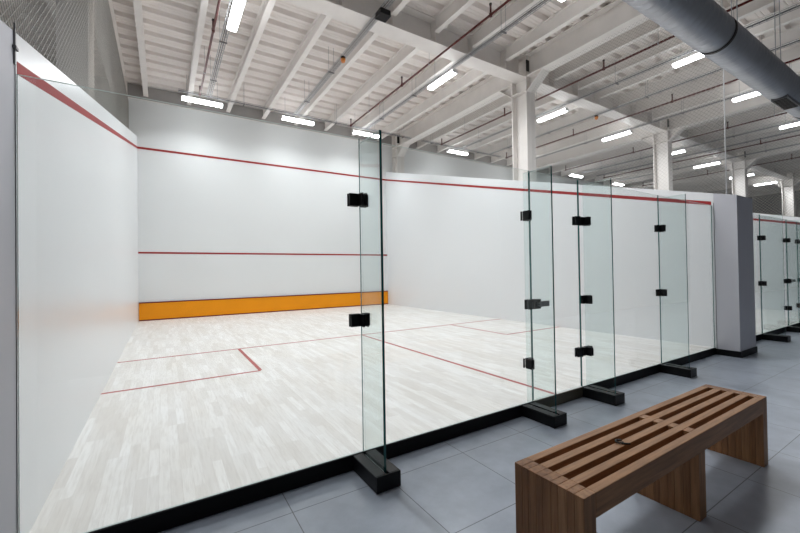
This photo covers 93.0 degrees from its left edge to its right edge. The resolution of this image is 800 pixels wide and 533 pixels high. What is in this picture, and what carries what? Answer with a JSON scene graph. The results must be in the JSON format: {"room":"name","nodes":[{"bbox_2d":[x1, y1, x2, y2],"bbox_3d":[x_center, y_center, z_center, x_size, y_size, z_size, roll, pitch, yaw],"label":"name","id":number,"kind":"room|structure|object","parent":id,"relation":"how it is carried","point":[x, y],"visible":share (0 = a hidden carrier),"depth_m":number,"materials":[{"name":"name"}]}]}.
{"room":"sports hall","nodes":[
{"label":"sports hall","id":0,"kind":"room"},
{"bbox_2d":[0,20,138,532],"bbox_3d":[-4.523,-1.031,5.534,0.692,4.970,10.050,-1,-1,-32],"label":"wall","id":1,"kind":"structure","parent":0,"point":[77,244],"depth_m":2.26,"materials":[{"name":"white paint"}]},
{"bbox_2d":[15,65,17,532],"bbox_3d":[-1.691,0.185,1.672,0.003,2.170,0.005,-1,-1,-32],"label":"channel","id":2,"kind":"object","parent":1,"relation":"attached to","point":[15,65],"visible":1,"depth_m":1.67,"materials":[{"name":"grey metal"}]},
{"bbox_2d":[56,0,93,98],"bbox_3d":[-4.035,-1.737,4.732,0.300,6.350,1.290,-1,-1,-32],"label":"steel column","id":3,"kind":"structure","parent":0,"point":[57,1],"depth_m":4.56,"materials":[{"name":"metal"}]},
{"bbox_2d":[94,77,599,302],"bbox_3d":[4.905,-1.665,17.508,44.000,6.500,0.252,-1,-1,-32],"label":"wall","id":4,"kind":"structure","parent":0,"point":[229,207],"depth_m":11.54,"materials":[{"name":"white paint"}]},
{"bbox_2d":[139,291,387,320],"bbox_3d":[-3.640,1.162,11.936,7.540,0.488,0.048,-1,-1,-32],"label":"board","id":5,"kind":"object","parent":4,"relation":"attached to","point":[148,311],"visible":0.98,"depth_m":11.41,"materials":[{"name":"orange paint"}]},
{"bbox_2d":[94,77,640,188],"bbox_3d":[4.936,-4.702,17.415,44.000,0.370,0.046,-1,-1,-32],"label":"beam","id":6,"kind":"structure","parent":4,"relation":"attached to","point":[132,89],"depth_m":11.85,"materials":[{"name":"metal"}]},
{"bbox_2d":[29,304,712,532],"bbox_3d":[-1.066,1.450,7.820,7.560,0.251,9.750,-1,-1,-32],"label":"floor","id":7,"kind":"structure","parent":0,"point":[190,409],"depth_m":3.93,"materials":[{"name":"white wood"}]},
{"bbox_2d":[535,387,582,406],"bbox_3d":[1.557,1.292,3.705,0.750,0.099,0.014,-1,-1,-32],"label":"threshold","id":8,"kind":"object","parent":7,"relation":"attached to","point":[573,394],"visible":0.79,"depth_m":3.72,"materials":[{"name":"black metal"}]},
{"bbox_2d":[0,0,799,158],"bbox_3d":[8.514,-5.132,11.683,44.000,0.200,14.076,-1,-1,-32],"label":"ceiling","id":9,"kind":"structure","parent":0,"point":[169,25],"depth_m":8.68,"materials":[{"name":"metal"}]},
{"bbox_2d":[94,0,125,92],"bbox_3d":[-5.610,-4.603,7.214,0.300,0.520,5.326,-1,-1,-32],"label":"roof beam","id":10,"kind":"structure","parent":9,"relation":"attached to","point":[110,3],"depth_m":7.51,"materials":[{"name":"white paint"}]},
{"bbox_2d":[0,0,128,128],"bbox_3d":[-4.438,-2.655,5.695,0.016,3.425,9.805,-1,-1,-32],"label":"netting","id":11,"kind":"object","parent":10,"relation":"hanging from","point":[124,111],"visible":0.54,"depth_m":4.64,"materials":[{"name":"fabric"}]},
{"bbox_2d":[133,0,147,96],"bbox_3d":[-5.232,-4.713,7.644,0.110,0.299,5.745,-1,-1,-32],"label":"joist","id":12,"kind":"object","parent":9,"relation":"attached to","point":[137,4],"visible":1,"depth_m":7.79,"materials":[{"name":"white paint"}]},
{"bbox_2d":[187,0,208,104],"bbox_3d":[-4.384,-4.721,8.174,0.110,0.299,5.745,-1,-1,-32],"label":"joist","id":13,"kind":"object","parent":9,"relation":"attached to","point":[202,4],"visible":0.89,"depth_m":7.88,"materials":[{"name":"white paint"}]},
{"bbox_2d":[181,75,222,107],"bbox_3d":[-5.047,-4.505,9.692,0.950,0.680,0.162,-1,-1,-32],"label":"lamp","id":14,"kind":"object","parent":9,"relation":"hanging from","point":[183,97],"visible":0.98,"depth_m":9.63,"materials":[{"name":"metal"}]},
{"bbox_2d":[182,96,222,107],"bbox_3d":[-5.043,-4.198,9.689,0.916,0.061,0.160,0,-1,-32],"label":"diffuser","id":15,"kind":"object","parent":14,"relation":"attached to","point":[185,98],"depth_m":9.64,"materials":[{"name":"plastic"}]},
{"bbox_2d":[199,0,220,95],"bbox_3d":[-1.794,-4.641,4.333,0.056,0.620,12.000,-1,-1,-32],"label":"pipe","id":16,"kind":"object","parent":9,"relation":"hanging from","point":[214,20],"visible":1,"depth_m":7.35,"materials":[{"name":"metal"}]},
{"bbox_2d":[207,0,232,96],"bbox_3d":[-1.625,-4.664,4.457,0.140,0.577,12.035,-1,-1,-32],"label":"cable tray","id":17,"kind":"object","parent":9,"relation":"hanging from","point":[226,18],"visible":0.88,"depth_m":7.62,"materials":[{"name":"metal"}]},
{"bbox_2d":[227,0,245,31],"bbox_3d":[-2.783,-4.574,6.426,0.162,0.680,0.950,-1,-1,-32],"label":"lamp","id":18,"kind":"object","parent":9,"relation":"hanging from","point":[238,5],"visible":1,"depth_m":6.40,"materials":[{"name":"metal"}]},
{"bbox_2d":[226,0,275,112],"bbox_3d":[-3.536,-4.728,8.704,0.110,0.299,5.745,-1,-1,-32],"label":"joist","id":19,"kind":"object","parent":9,"relation":"attached to","point":[266,7],"visible":0.96,"depth_m":8.12,"materials":[{"name":"white paint"}]},
{"bbox_2d":[178,89,410,138],"bbox_3d":[-2.524,-4.581,11.069,6.825,0.577,0.140,-1,-1,-32],"label":"cable tray","id":20,"kind":"object","parent":9,"relation":"hanging from","point":[191,92],"visible":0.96,"depth_m":10.66,"materials":[{"name":"metal"}]},
{"bbox_2d":[261,13,331,118],"bbox_3d":[-2.688,-4.736,9.234,0.110,0.299,5.745,-1,-1,-32],"label":"joist","id":21,"kind":"object","parent":9,"relation":"attached to","point":[321,21],"visible":0.76,"depth_m":8.61,"materials":[{"name":"white paint"}]},
{"bbox_2d":[294,30,378,124],"bbox_3d":[-1.840,-4.743,9.764,0.110,0.299,5.745,-1,-1,-32],"label":"joist","id":22,"kind":"object","parent":9,"relation":"attached to","point":[370,36],"visible":0.62,"depth_m":9.10,"materials":[{"name":"white paint"}]},
{"bbox_2d":[294,0,394,113],"bbox_3d":[0.267,-4.631,5.638,0.210,0.675,12.035,-1,-1,-32],"label":"cable tray","id":23,"kind":"object","parent":9,"relation":"hanging from","point":[382,14],"visible":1,"depth_m":7.51,"materials":[{"name":"metal"}]},
{"bbox_2d":[351,121,378,137],"bbox_3d":[-1.095,-4.540,12.161,0.950,0.680,0.162,-1,-1,-32],"label":"lamp","id":24,"kind":"object","parent":9,"relation":"hanging from","point":[358,132],"visible":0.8,"depth_m":12.08,"materials":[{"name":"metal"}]},
{"bbox_2d":[352,130,378,137],"bbox_3d":[-1.091,-4.232,12.158,0.916,0.061,0.160,0,-1,-32],"label":"diffuser","id":25,"kind":"object","parent":24,"relation":"attached to","point":[358,132],"depth_m":12.07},
{"bbox_2d":[324,44,419,130],"bbox_3d":[-0.992,-4.750,10.293,0.110,0.299,5.745,-1,-1,-32],"label":"joist","id":26,"kind":"object","parent":9,"relation":"attached to","point":[406,52],"visible":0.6,"depth_m":9.73,"materials":[{"name":"white paint"}]},
{"bbox_2d":[351,57,454,135],"bbox_3d":[-0.143,-4.758,10.823,0.110,0.299,5.745,-1,-1,-32],"label":"joist","id":27,"kind":"object","parent":9,"relation":"attached to","point":[440,64],"visible":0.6,"depth_m":10.30,"materials":[{"name":"white paint"}]},
{"bbox_2d":[285,0,523,82],"bbox_3d":[-0.560,-4.691,6.962,7.998,0.498,0.350,-1,-1,-32],"label":"girder","id":28,"kind":"object","parent":9,"relation":"attached to","point":[412,27],"visible":0.89,"depth_m":7.54,"materials":[{"name":"white paint"}]},
{"bbox_2d":[350,0,510,126],"bbox_3d":[1.657,-4.671,6.489,0.056,0.620,12.000,-1,-1,-32],"label":"pipe","id":29,"kind":"object","parent":9,"relation":"hanging from","point":[491,13],"visible":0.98,"depth_m":7.75,"materials":[{"name":"metal"}]},
{"bbox_2d":[376,68,486,140],"bbox_3d":[0.705,-4.765,11.353,0.110,0.299,5.745,-1,-1,-32],"label":"joist","id":30,"kind":"object","parent":9,"relation":"attached to","point":[472,75],"visible":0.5,"depth_m":10.84,"materials":[{"name":"white paint"}]},
{"bbox_2d":[427,68,457,90],"bbox_3d":[0.965,-4.607,8.768,0.162,0.680,0.950,-1,-1,-32],"label":"lamp","id":31,"kind":"object","parent":9,"relation":"hanging from","point":[453,71],"visible":0.93,"depth_m":8.68,"materials":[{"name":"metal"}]},
{"bbox_2d":[397,75,510,146],"bbox_3d":[1.428,-4.664,11.612,0.300,0.520,5.326,-1,-1,-32],"label":"roof beam","id":32,"kind":"structure","parent":9,"relation":"attached to","point":[489,88],"depth_m":11.16,"materials":[{"name":"metal"}]},
{"bbox_2d":[401,96,512,179],"bbox_3d":[1.454,-3.224,11.591,0.016,2.358,5.325,-1,-1,-32],"label":"netting","id":33,"kind":"object","parent":32,"relation":"hanging from","point":[436,140],"visible":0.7,"depth_m":10.83,"materials":[{"name":"fabric"}]},
{"bbox_2d":[434,0,475,32],"bbox_3d":[2.732,-4.870,4.332,0.110,0.299,7.595,-1,-1,-32],"label":"joist","id":34,"kind":"object","parent":9,"relation":"attached to","point":[453,9],"visible":1,"depth_m":7.17,"materials":[{"name":"white paint"}]},
{"bbox_2d":[366,0,550,128],"bbox_3d":[2.149,-4.697,6.815,0.140,0.577,12.035,-1,-1,-32],"label":"cable tray","id":35,"kind":"object","parent":9,"relation":"hanging from","point":[542,2],"visible":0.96,"depth_m":7.81,"materials":[{"name":"metal"}]},
{"bbox_2d":[417,95,511,148],"bbox_3d":[2.186,-4.778,12.279,0.110,0.299,5.745,-1,-1,-32],"label":"joist","id":36,"kind":"object","parent":9,"relation":"attached to","point":[441,133],"visible":0.38,"depth_m":12.25,"materials":[{"name":"white paint"}]},
{"bbox_2d":[437,94,558,152],"bbox_3d":[3.032,-4.785,12.807,0.110,0.299,5.745,-1,-1,-32],"label":"joist","id":37,"kind":"object","parent":9,"relation":"attached to","point":[543,101],"visible":0.52,"depth_m":12.88,"materials":[{"name":"white paint"}]},
{"bbox_2d":[472,0,540,47],"bbox_3d":[3.580,-4.877,4.862,0.110,0.299,7.595,-1,-1,-32],"label":"joist","id":38,"kind":"object","parent":9,"relation":"attached to","point":[515,8],"visible":1,"depth_m":7.42,"materials":[{"name":"white paint"}]},
{"bbox_2d":[456,102,578,155],"bbox_3d":[3.877,-4.793,13.336,0.110,0.299,5.745,-1,-1,-32],"label":"joist","id":39,"kind":"object","parent":9,"relation":"attached to","point":[505,134],"visible":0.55,"depth_m":13.66,"materials":[{"name":"white paint"}]},
{"bbox_2d":[473,109,597,159],"bbox_3d":[4.723,-4.800,13.864,0.110,0.299,5.745,-1,-1,-32],"label":"joist","id":40,"kind":"object","parent":9,"relation":"attached to","point":[478,155],"visible":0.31,"depth_m":13.16,"materials":[{"name":"white paint"}]},
{"bbox_2d":[491,115,613,162],"bbox_3d":[5.569,-4.808,14.393,0.110,0.299,5.745,-1,-1,-32],"label":"joist","id":41,"kind":"object","parent":9,"relation":"attached to","point":[576,127],"visible":0.48,"depth_m":13.73,"materials":[{"name":"white paint"}]},
{"bbox_2d":[537,101,568,121],"bbox_3d":[4.366,-4.636,10.893,0.162,0.680,0.950,-1,-1,-32],"label":"lamp","id":42,"kind":"object","parent":9,"relation":"hanging from","point":[563,110],"visible":0.86,"depth_m":10.80,"materials":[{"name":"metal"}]},
{"bbox_2d":[537,109,567,121],"bbox_3d":[4.370,-4.329,10.890,0.160,0.061,0.916,0,-1,-32],"label":"diffuser","id":43,"kind":"object","parent":42,"relation":"attached to","point":[561,110],"depth_m":10.84,"materials":[{"name":"plastic"}]},
{"bbox_2d":[505,0,606,60],"bbox_3d":[4.428,-4.885,5.392,0.110,0.299,7.595,-1,-1,-32],"label":"joist","id":44,"kind":"object","parent":9,"relation":"attached to","point":[575,9],"visible":1,"depth_m":7.61,"materials":[{"name":"white paint"}]},
{"bbox_2d":[506,121,631,165],"bbox_3d":[6.414,-4.815,14.921,0.110,0.299,5.745,-1,-1,-32],"label":"joist","id":45,"kind":"object","parent":9,"relation":"attached to","point":[556,145],"visible":0.62,"depth_m":14.33,"materials":[{"name":"white paint"}]},
{"bbox_2d":[526,0,648,77],"bbox_3d":[5.079,-4.781,5.768,0.300,0.520,7.548,-1,-1,-32],"label":"roof beam","id":46,"kind":"structure","parent":9,"relation":"attached to","point":[613,18],"depth_m":7.76,"materials":[{"name":"metal"}]},
{"bbox_2d":[531,0,726,193],"bbox_3d":[4.071,-2.776,7.409,0.016,3.423,3.615,-1,-1,-32],"label":"netting","id":47,"kind":"object","parent":46,"relation":"hanging from","point":[721,2],"visible":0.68,"depth_m":6.94,"materials":[{"name":"fabric"}]},
{"bbox_2d":[536,126,652,168],"bbox_3d":[7.348,-4.716,15.310,0.300,0.520,5.326,-1,-1,-32],"label":"roof beam","id":48,"kind":"structure","parent":9,"relation":"attached to","point":[552,157],"depth_m":14.99,"materials":[{"name":"metal"}]},
{"bbox_2d":[441,0,752,144],"bbox_3d":[4.625,-4.697,8.344,0.056,0.620,12.000,-1,-1,-32],"label":"pipe","id":49,"kind":"object","parent":9,"relation":"hanging from","point":[747,1],"visible":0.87,"depth_m":8.49,"materials":[{"name":"metal"}]},
{"bbox_2d":[548,141,652,173],"bbox_3d":[8.951,-4.837,16.506,0.110,0.299,5.745,-1,-1,-32],"label":"joist","id":50,"kind":"object","parent":9,"relation":"attached to","point":[623,150],"visible":0.43,"depth_m":16.60,"materials":[{"name":"white paint"}]},
{"bbox_2d":[537,69,665,133],"bbox_3d":[5.919,-4.748,11.010,6.678,0.498,0.350,-1,-1,-32],"label":"girder","id":51,"kind":"object","parent":9,"relation":"attached to","point":[564,94],"visible":0.7,"depth_m":10.70,"materials":[{"name":"white paint"}]},
{"bbox_2d":[601,126,632,141],"bbox_3d":[7.241,-4.662,12.689,0.162,0.680,0.950,-1,-1,-32],"label":"lamp","id":52,"kind":"object","parent":9,"relation":"hanging from","point":[628,131],"visible":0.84,"depth_m":12.62,"materials":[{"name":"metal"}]},
{"bbox_2d":[602,131,629,140],"bbox_3d":[7.245,-4.354,12.686,0.160,0.061,0.916,0,-1,-32],"label":"diffuser","id":53,"kind":"object","parent":52,"relation":"attached to","point":[626,132],"depth_m":12.64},
{"bbox_2d":[561,142,685,175],"bbox_3d":[9.797,-4.845,17.034,0.110,0.299,5.745,-1,-1,-32],"label":"joist","id":54,"kind":"object","parent":9,"relation":"attached to","point":[563,172],"visible":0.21,"depth_m":17.20,"materials":[{"name":"white paint"}]},
{"bbox_2d":[462,3,799,147],"bbox_3d":[5.465,-4.726,8.887,0.140,0.577,12.035,-1,-1,-32],"label":"pipe","id":55,"kind":"object","parent":9,"relation":"hanging from","point":[796,6],"visible":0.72,"depth_m":8.71,"materials":[{"name":"metal"}]},
{"bbox_2d":[573,146,696,177],"bbox_3d":[10.642,-4.852,17.563,0.110,0.299,5.745,-1,-1,-32],"label":"joist","id":56,"kind":"object","parent":9,"relation":"attached to","point":[687,149],"visible":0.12,"depth_m":17.80,"materials":[{"name":"white paint"}]},
{"bbox_2d":[554,0,719,79],"bbox_3d":[5.910,-4.898,6.317,0.110,0.299,7.595,-1,-1,-32],"label":"joist","id":57,"kind":"object","parent":9,"relation":"attached to","point":[582,61],"visible":0.53,"depth_m":8.37,"materials":[{"name":"white paint"}]},
{"bbox_2d":[490,35,799,153],"bbox_3d":[6.696,-4.688,9.655,0.140,0.675,12.035,-1,-1,-32],"label":"pipe","id":58,"kind":"object","parent":9,"relation":"hanging from","point":[789,44],"visible":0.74,"depth_m":10.02,"materials":[{"name":"metal"}]},
{"bbox_2d":[584,149,705,179],"bbox_3d":[11.488,-4.859,18.091,0.110,0.299,5.745,-1,-1,-32],"label":"joist","id":59,"kind":"object","parent":9,"relation":"attached to","point":[697,150],"visible":0.31,"depth_m":18.33,"materials":[{"name":"white paint"}]},
{"bbox_2d":[505,57,799,158],"bbox_3d":[7.398,-4.721,10.077,0.056,0.620,12.000,-1,-1,-32],"label":"pipe","id":60,"kind":"object","parent":9,"relation":"hanging from","point":[671,101],"visible":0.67,"depth_m":10.59,"materials":[{"name":"metal"}]},
{"bbox_2d":[595,153,716,181],"bbox_3d":[12.334,-4.867,18.619,0.110,0.299,5.745,-1,-1,-32],"label":"joist","id":61,"kind":"object","parent":9,"relation":"attached to","point":[712,156],"visible":0.29,"depth_m":18.88,"materials":[{"name":"white paint"}]},
{"bbox_2d":[537,63,789,158],"bbox_3d":[8.450,-4.752,10.752,0.140,0.577,12.035,-1,-1,-32],"label":"pipe","id":62,"kind":"object","parent":9,"relation":"hanging from","point":[749,91],"visible":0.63,"depth_m":11.54,"materials":[{"name":"metal"}]},
{"bbox_2d":[537,89,753,158],"bbox_3d":[8.454,-4.500,10.749,0.107,0.037,12.035,0,-1,-32],"label":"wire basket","id":63,"kind":"object","parent":62,"relation":"on","point":[749,91],"depth_m":11.61,"materials":[{"name":"metal"}]},
{"bbox_2d":[611,157,730,186],"bbox_3d":[13.267,-4.768,19.009,0.300,0.520,5.326,-1,-1,-32],"label":"roof beam","id":64,"kind":"structure","parent":9,"relation":"attached to","point":[713,158],"depth_m":18.60,"materials":[{"name":"metal"}]},
{"bbox_2d":[624,166,724,187],"bbox_3d":[14.870,-4.889,20.205,0.110,0.299,5.745,-1,-1,-32],"label":"joist","id":65,"kind":"object","parent":9,"relation":"attached to","point":[716,168],"visible":0.17,"depth_m":20.11,"materials":[{"name":"white paint"}]},
{"bbox_2d":[565,111,786,170],"bbox_3d":[9.380,-4.709,14.133,0.056,0.620,7.220,-1,-1,-32],"label":"pipe","id":66,"kind":"object","parent":9,"relation":"hanging from","point":[774,115],"visible":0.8,"depth_m":12.89,"materials":[{"name":"metal"}]},
{"bbox_2d":[578,0,783,89],"bbox_3d":[6.756,-4.905,6.846,0.110,0.299,7.595,-1,-1,-32],"label":"joist","id":67,"kind":"object","parent":9,"relation":"attached to","point":[754,6],"visible":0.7,"depth_m":8.53,"materials":[{"name":"white paint"}]},
{"bbox_2d":[672,52,704,67],"bbox_3d":[6.230,-4.696,7.908,0.162,0.680,0.950,-1,-1,-32],"label":"lamp","id":68,"kind":"object","parent":9,"relation":"hanging from","point":[682,61],"visible":0.45,"depth_m":8.05,"materials":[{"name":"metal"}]},
{"bbox_2d":[582,120,798,172],"bbox_3d":[11.774,-4.781,12.829,0.140,0.577,12.035,-1,-1,-32],"label":"pipe","id":69,"kind":"object","parent":9,"relation":"hanging from","point":[777,125],"visible":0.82,"depth_m":13.75,"materials":[{"name":"metal"}]},
{"bbox_2d":[641,169,755,188],"bbox_3d":[16.562,-4.904,21.261,0.110,0.299,5.745,-1,-1,-32],"label":"joist","id":70,"kind":"object","parent":9,"relation":"attached to","point":[729,173],"visible":0.17,"depth_m":21.04,"materials":[{"name":"white paint"}]},
{"bbox_2d":[598,129,799,175],"bbox_3d":[12.818,-4.790,13.481,0.140,0.577,12.035,-1,-1,-32],"label":"cable tray","id":71,"kind":"object","parent":9,"relation":"hanging from","point":[798,129],"visible":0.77,"depth_m":14.81,"materials":[{"name":"metal"}]},
{"bbox_2d":[599,1,799,98],"bbox_3d":[7.601,-4.912,7.374,0.110,0.299,7.595,-1,-1,-32],"label":"joist","id":72,"kind":"object","parent":9,"relation":"attached to","point":[794,15],"visible":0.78,"depth_m":8.90,"materials":[{"name":"white paint"}]},
{"bbox_2d":[674,128,742,161],"bbox_3d":[11.838,-4.800,14.709,6.678,0.498,0.350,-1,-1,-32],"label":"girder","id":73,"kind":"object","parent":9,"relation":"attached to","point":[693,142],"visible":0.39,"depth_m":14.64,"materials":[{"name":"white paint"}]},
{"bbox_2d":[618,24,799,105],"bbox_3d":[8.447,-4.920,7.903,0.110,0.299,7.595,-1,-1,-32],"label":"joist","id":74,"kind":"object","parent":9,"relation":"attached to","point":[793,33],"visible":0.6,"depth_m":9.56,"materials":[{"name":"white paint"}]},
{"bbox_2d":[622,0,799,120],"bbox_3d":[10.312,-3.937,8.815,23.992,2.305,0.450,-1,-1,-32],"label":"ventilation duct","id":75,"kind":"object","parent":9,"relation":"hanging from","point":[705,26],"visible":1,"depth_m":4.87,"materials":[{"name":"metal"}]},
{"bbox_2d":[771,94,799,109],"bbox_3d":[6.558,-2.784,6.447,0.700,0.066,0.200,0,-1,-32],"label":"grille","id":76,"kind":"object","parent":75,"relation":"attached to","point":[788,101],"depth_m":6.38,"materials":[{"name":"grey metal"}]},
{"bbox_2d":[636,44,799,112],"bbox_3d":[9.293,-4.927,8.431,0.110,0.299,7.595,-1,-1,-32],"label":"joist","id":77,"kind":"object","parent":9,"relation":"attached to","point":[793,52],"visible":0.67,"depth_m":10.26,"materials":[{"name":"white paint"}]},
{"bbox_2d":[673,174,769,190],"bbox_3d":[18.253,-4.918,22.318,0.110,0.299,5.745,-1,-1,-32],"label":"joist","id":78,"kind":"object","parent":9,"relation":"attached to","point":[761,175],"visible":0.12,"depth_m":22.18,"materials":[{"name":"white paint"}]},
{"bbox_2d":[653,60,799,119],"bbox_3d":[10.138,-4.935,8.959,0.110,0.299,7.595,-1,-1,-32],"label":"joist","id":79,"kind":"object","parent":9,"relation":"attached to","point":[734,88],"visible":0.67,"depth_m":10.96,"materials":[{"name":"white paint"}]},
{"bbox_2d":[680,176,780,192],"bbox_3d":[19.186,-4.819,22.707,0.300,0.520,5.326,-1,-1,-32],"label":"roof beam","id":80,"kind":"structure","parent":9,"relation":"attached to","point":[710,189],"depth_m":22.54,"materials":[{"name":"metal"}]},
{"bbox_2d":[668,74,799,130],"bbox_3d":[10.998,-4.833,9.467,0.300,0.520,7.548,-1,-1,-32],"label":"roof beam","id":81,"kind":"structure","parent":9,"relation":"attached to","point":[731,108],"depth_m":11.56,"materials":[{"name":"white paint"}]},
{"bbox_2d":[670,103,799,216],"bbox_3d":[9.990,-2.828,11.108,0.016,3.423,3.615,-1,-1,-32],"label":"netting","id":82,"kind":"object","parent":81,"relation":"hanging from","point":[769,103],"visible":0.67,"depth_m":10.95,"materials":[{"name":"grey"}]},
{"bbox_2d":[693,105,785,135],"bbox_3d":[12.675,-4.957,10.544,0.110,0.299,7.595,-1,-1,-32],"label":"joist","id":83,"kind":"object","parent":9,"relation":"attached to","point":[759,114],"visible":0.47,"depth_m":12.60,"materials":[{"name":"white paint"}]},
{"bbox_2d":[705,113,795,140],"bbox_3d":[13.521,-4.964,11.073,0.110,0.299,7.595,-1,-1,-32],"label":"joist","id":84,"kind":"object","parent":9,"relation":"attached to","point":[785,117],"visible":0.47,"depth_m":13.17,"materials":[{"name":"white paint"}]},
{"bbox_2d":[716,119,799,144],"bbox_3d":[14.366,-4.972,11.601,0.110,0.299,7.595,-1,-1,-32],"label":"joist","id":85,"kind":"object","parent":9,"relation":"attached to","point":[773,129],"visible":0.33,"depth_m":13.86,"materials":[{"name":"white paint"}]},
{"bbox_2d":[726,126,799,148],"bbox_3d":[15.212,-4.979,12.130,0.110,0.299,7.595,-1,-1,-32],"label":"joist","id":86,"kind":"object","parent":9,"relation":"attached to","point":[798,127],"visible":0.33,"depth_m":14.30,"materials":[{"name":"white paint"}]},
{"bbox_2d":[735,133,799,152],"bbox_3d":[16.058,-4.986,12.658,0.110,0.299,7.595,-1,-1,-32],"label":"joist","id":87,"kind":"object","parent":9,"relation":"attached to","point":[796,137],"visible":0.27,"depth_m":14.94,"materials":[{"name":"white paint"}]},
{"bbox_2d":[750,159,791,179],"bbox_3d":[17.757,-4.851,18.408,6.678,0.498,0.350,-1,-1,-32],"label":"girder","id":88,"kind":"object","parent":9,"relation":"attached to","point":[776,175],"visible":0.42,"depth_m":18.60,"materials":[{"name":"metal"}]},
{"bbox_2d":[745,139,799,160],"bbox_3d":[16.917,-4.885,13.165,0.300,0.520,7.548,-1,-1,-32],"label":"roof beam","id":89,"kind":"structure","parent":9,"relation":"attached to","point":[795,148],"depth_m":15.59,"materials":[{"name":"metal"}]},
{"bbox_2d":[746,152,799,216],"bbox_3d":[15.909,-2.880,14.807,0.016,3.424,3.616,-1,-1,-32],"label":"netting","id":90,"kind":"object","parent":89,"relation":"hanging from","point":[791,152],"visible":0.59,"depth_m":15.55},
{"bbox_2d":[392,133,409,172],"bbox_3d":[0.074,-1.705,13.820,0.300,6.350,0.790,-1,-1,-32],"label":"steel column","id":91,"kind":"structure","parent":0,"point":[397,155],"depth_m":13.88,"materials":[{"name":"metal"}]},
{"bbox_2d":[17,74,788,532],"bbox_3d":[3.042,0.161,4.663,11.199,2.133,0.012,-1,-1,-32],"label":"glass wall","id":92,"kind":"structure","parent":0,"point":[17,74],"depth_m":2.60,"materials":[{"name":"glass"}]},
{"bbox_2d":[88,322,799,532],"bbox_3d":[4.587,1.264,5.422,14.610,0.099,0.312,-1,-1,-32],"label":"baseboard","id":93,"kind":"structure","parent":92,"relation":"attached to","point":[160,521],"depth_m":2.41,"materials":[{"name":"black"}]},
{"bbox_2d":[529,171,582,399],"bbox_3d":[1.554,0.170,3.705,0.758,2.127,0.104,-1,-1,-32],"label":"door","id":94,"kind":"structure","parent":92,"relation":"in","point":[576,220],"depth_m":3.86,"materials":[{"name":"clear glass"}]},
{"bbox_2d":[159,332,799,532],"bbox_3d":[11.247,1.308,7.399,44.000,0.150,3.986,-1,-1,-32],"label":"floor","id":95,"kind":"structure","parent":0,"point":[465,483],"depth_m":2.30,"materials":[{"name":"tile"}]},
{"bbox_2d":[347,130,400,493],"bbox_3d":[-0.179,0.255,2.459,0.170,2.199,0.367,-1,-1,-32],"label":"glass fin","id":96,"kind":"object","parent":95,"relation":"on","point":[381,475],"visible":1,"depth_m":2.35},
{"bbox_2d":[520,166,566,428],"bbox_3d":[1.232,0.242,3.341,0.170,2.199,0.367,-1,-1,-32],"label":"glass fin","id":97,"kind":"object","parent":95,"relation":"on","point":[551,417],"visible":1,"depth_m":3.24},
{"bbox_2d":[581,178,624,405],"bbox_3d":[2.015,0.236,3.830,0.175,2.199,0.367,-1,-1,-32],"label":"glass fin","id":98,"kind":"object","parent":95,"relation":"on","point":[605,395],"visible":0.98,"depth_m":3.77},
{"bbox_2d":[515,384,767,532],"bbox_3d":[1.486,1.101,2.122,2.061,0.450,0.335,-1,-1,-32],"label":"slatted bench","id":99,"kind":"object","parent":95,"relation":"on","point":[564,487],"visible":1,"depth_m":1.91,"materials":[{"name":"brown wood"}]},
{"bbox_2d":[654,194,696,377],"bbox_3d":[3.393,0.224,4.691,0.175,2.199,0.367,-1,-1,-32],"label":"glass fin","id":100,"kind":"object","parent":95,"relation":"on","point":[674,369],"visible":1,"depth_m":4.62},
{"bbox_2d":[757,214,790,341],"bbox_3d":[6.565,0.196,6.673,0.175,2.199,0.367,-1,-1,-32],"label":"glass fin","id":101,"kind":"object","parent":95,"relation":"on","point":[773,337],"visible":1,"depth_m":6.62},
{"bbox_2d":[782,220,799,332],"bbox_3d":[7.796,0.185,7.442,0.170,2.199,0.367,-1,-1,-32],"label":"glass fin","id":102,"kind":"object","parent":95,"relation":"on","point":[785,240],"visible":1,"depth_m":7.52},
{"bbox_2d":[499,54,548,181],"bbox_3d":[3.004,-1.799,9.130,0.300,6.350,1.290,-1,-1,-32],"label":"steel column","id":103,"kind":"structure","parent":0,"point":[521,92],"depth_m":9.11,"materials":[{"name":"metal"}]},
{"bbox_2d":[386,172,755,351],"bbox_3d":[2.452,-1.092,9.892,0.643,4.970,10.050,-1,-1,-32],"label":"wall","id":104,"kind":"structure","parent":0,"point":[460,245],"depth_m":7.55,"materials":[{"name":"white paint"}]},
{"bbox_2d":[641,116,685,190],"bbox_3d":[8.923,-1.850,12.829,0.300,6.350,1.290,-1,-1,-32],"label":"steel column","id":105,"kind":"structure","parent":0,"point":[662,164],"depth_m":12.82,"materials":[{"name":"metal"}]},
{"bbox_2d":[720,151,758,196],"bbox_3d":[14.842,-1.902,16.527,0.300,6.350,1.290,-1,-1,-32],"label":"steel column","id":106,"kind":"structure","parent":0,"point":[739,188],"depth_m":16.51,"materials":[{"name":"metal"}]},
{"bbox_2d":[748,190,799,216],"bbox_3d":[27.353,-2.023,23.283,0.200,6.350,13.750,-1,-1,-32],"label":"wall","id":107,"kind":"structure","parent":0,"point":[776,196],"depth_m":26.03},
{"bbox_2d":[753,213,799,310],"bbox_3d":[8.430,-1.144,13.627,0.643,4.970,10.050,-1,-1,-32],"label":"wall","id":108,"kind":"structure","parent":0,"point":[773,268],"depth_m":10.26,"materials":[{"name":"white paint"}]},
{"bbox_2d":[755,309,798,334],"bbox_3d":[5.400,1.394,11.860,6.410,0.250,9.750,-1,-1,-32],"label":"floor","id":109,"kind":"structure","parent":0,"point":[772,319],"depth_m":8.52,"materials":[{"name":"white wood"}]},
{"bbox_2d":[775,172,799,216],"bbox_3d":[20.762,-1.954,20.226,0.300,6.350,1.290,-1,-1,-32],"label":"steel column","id":110,"kind":"structure","parent":0,"point":[785,186],"depth_m":20.21,"materials":[{"name":"metal"}]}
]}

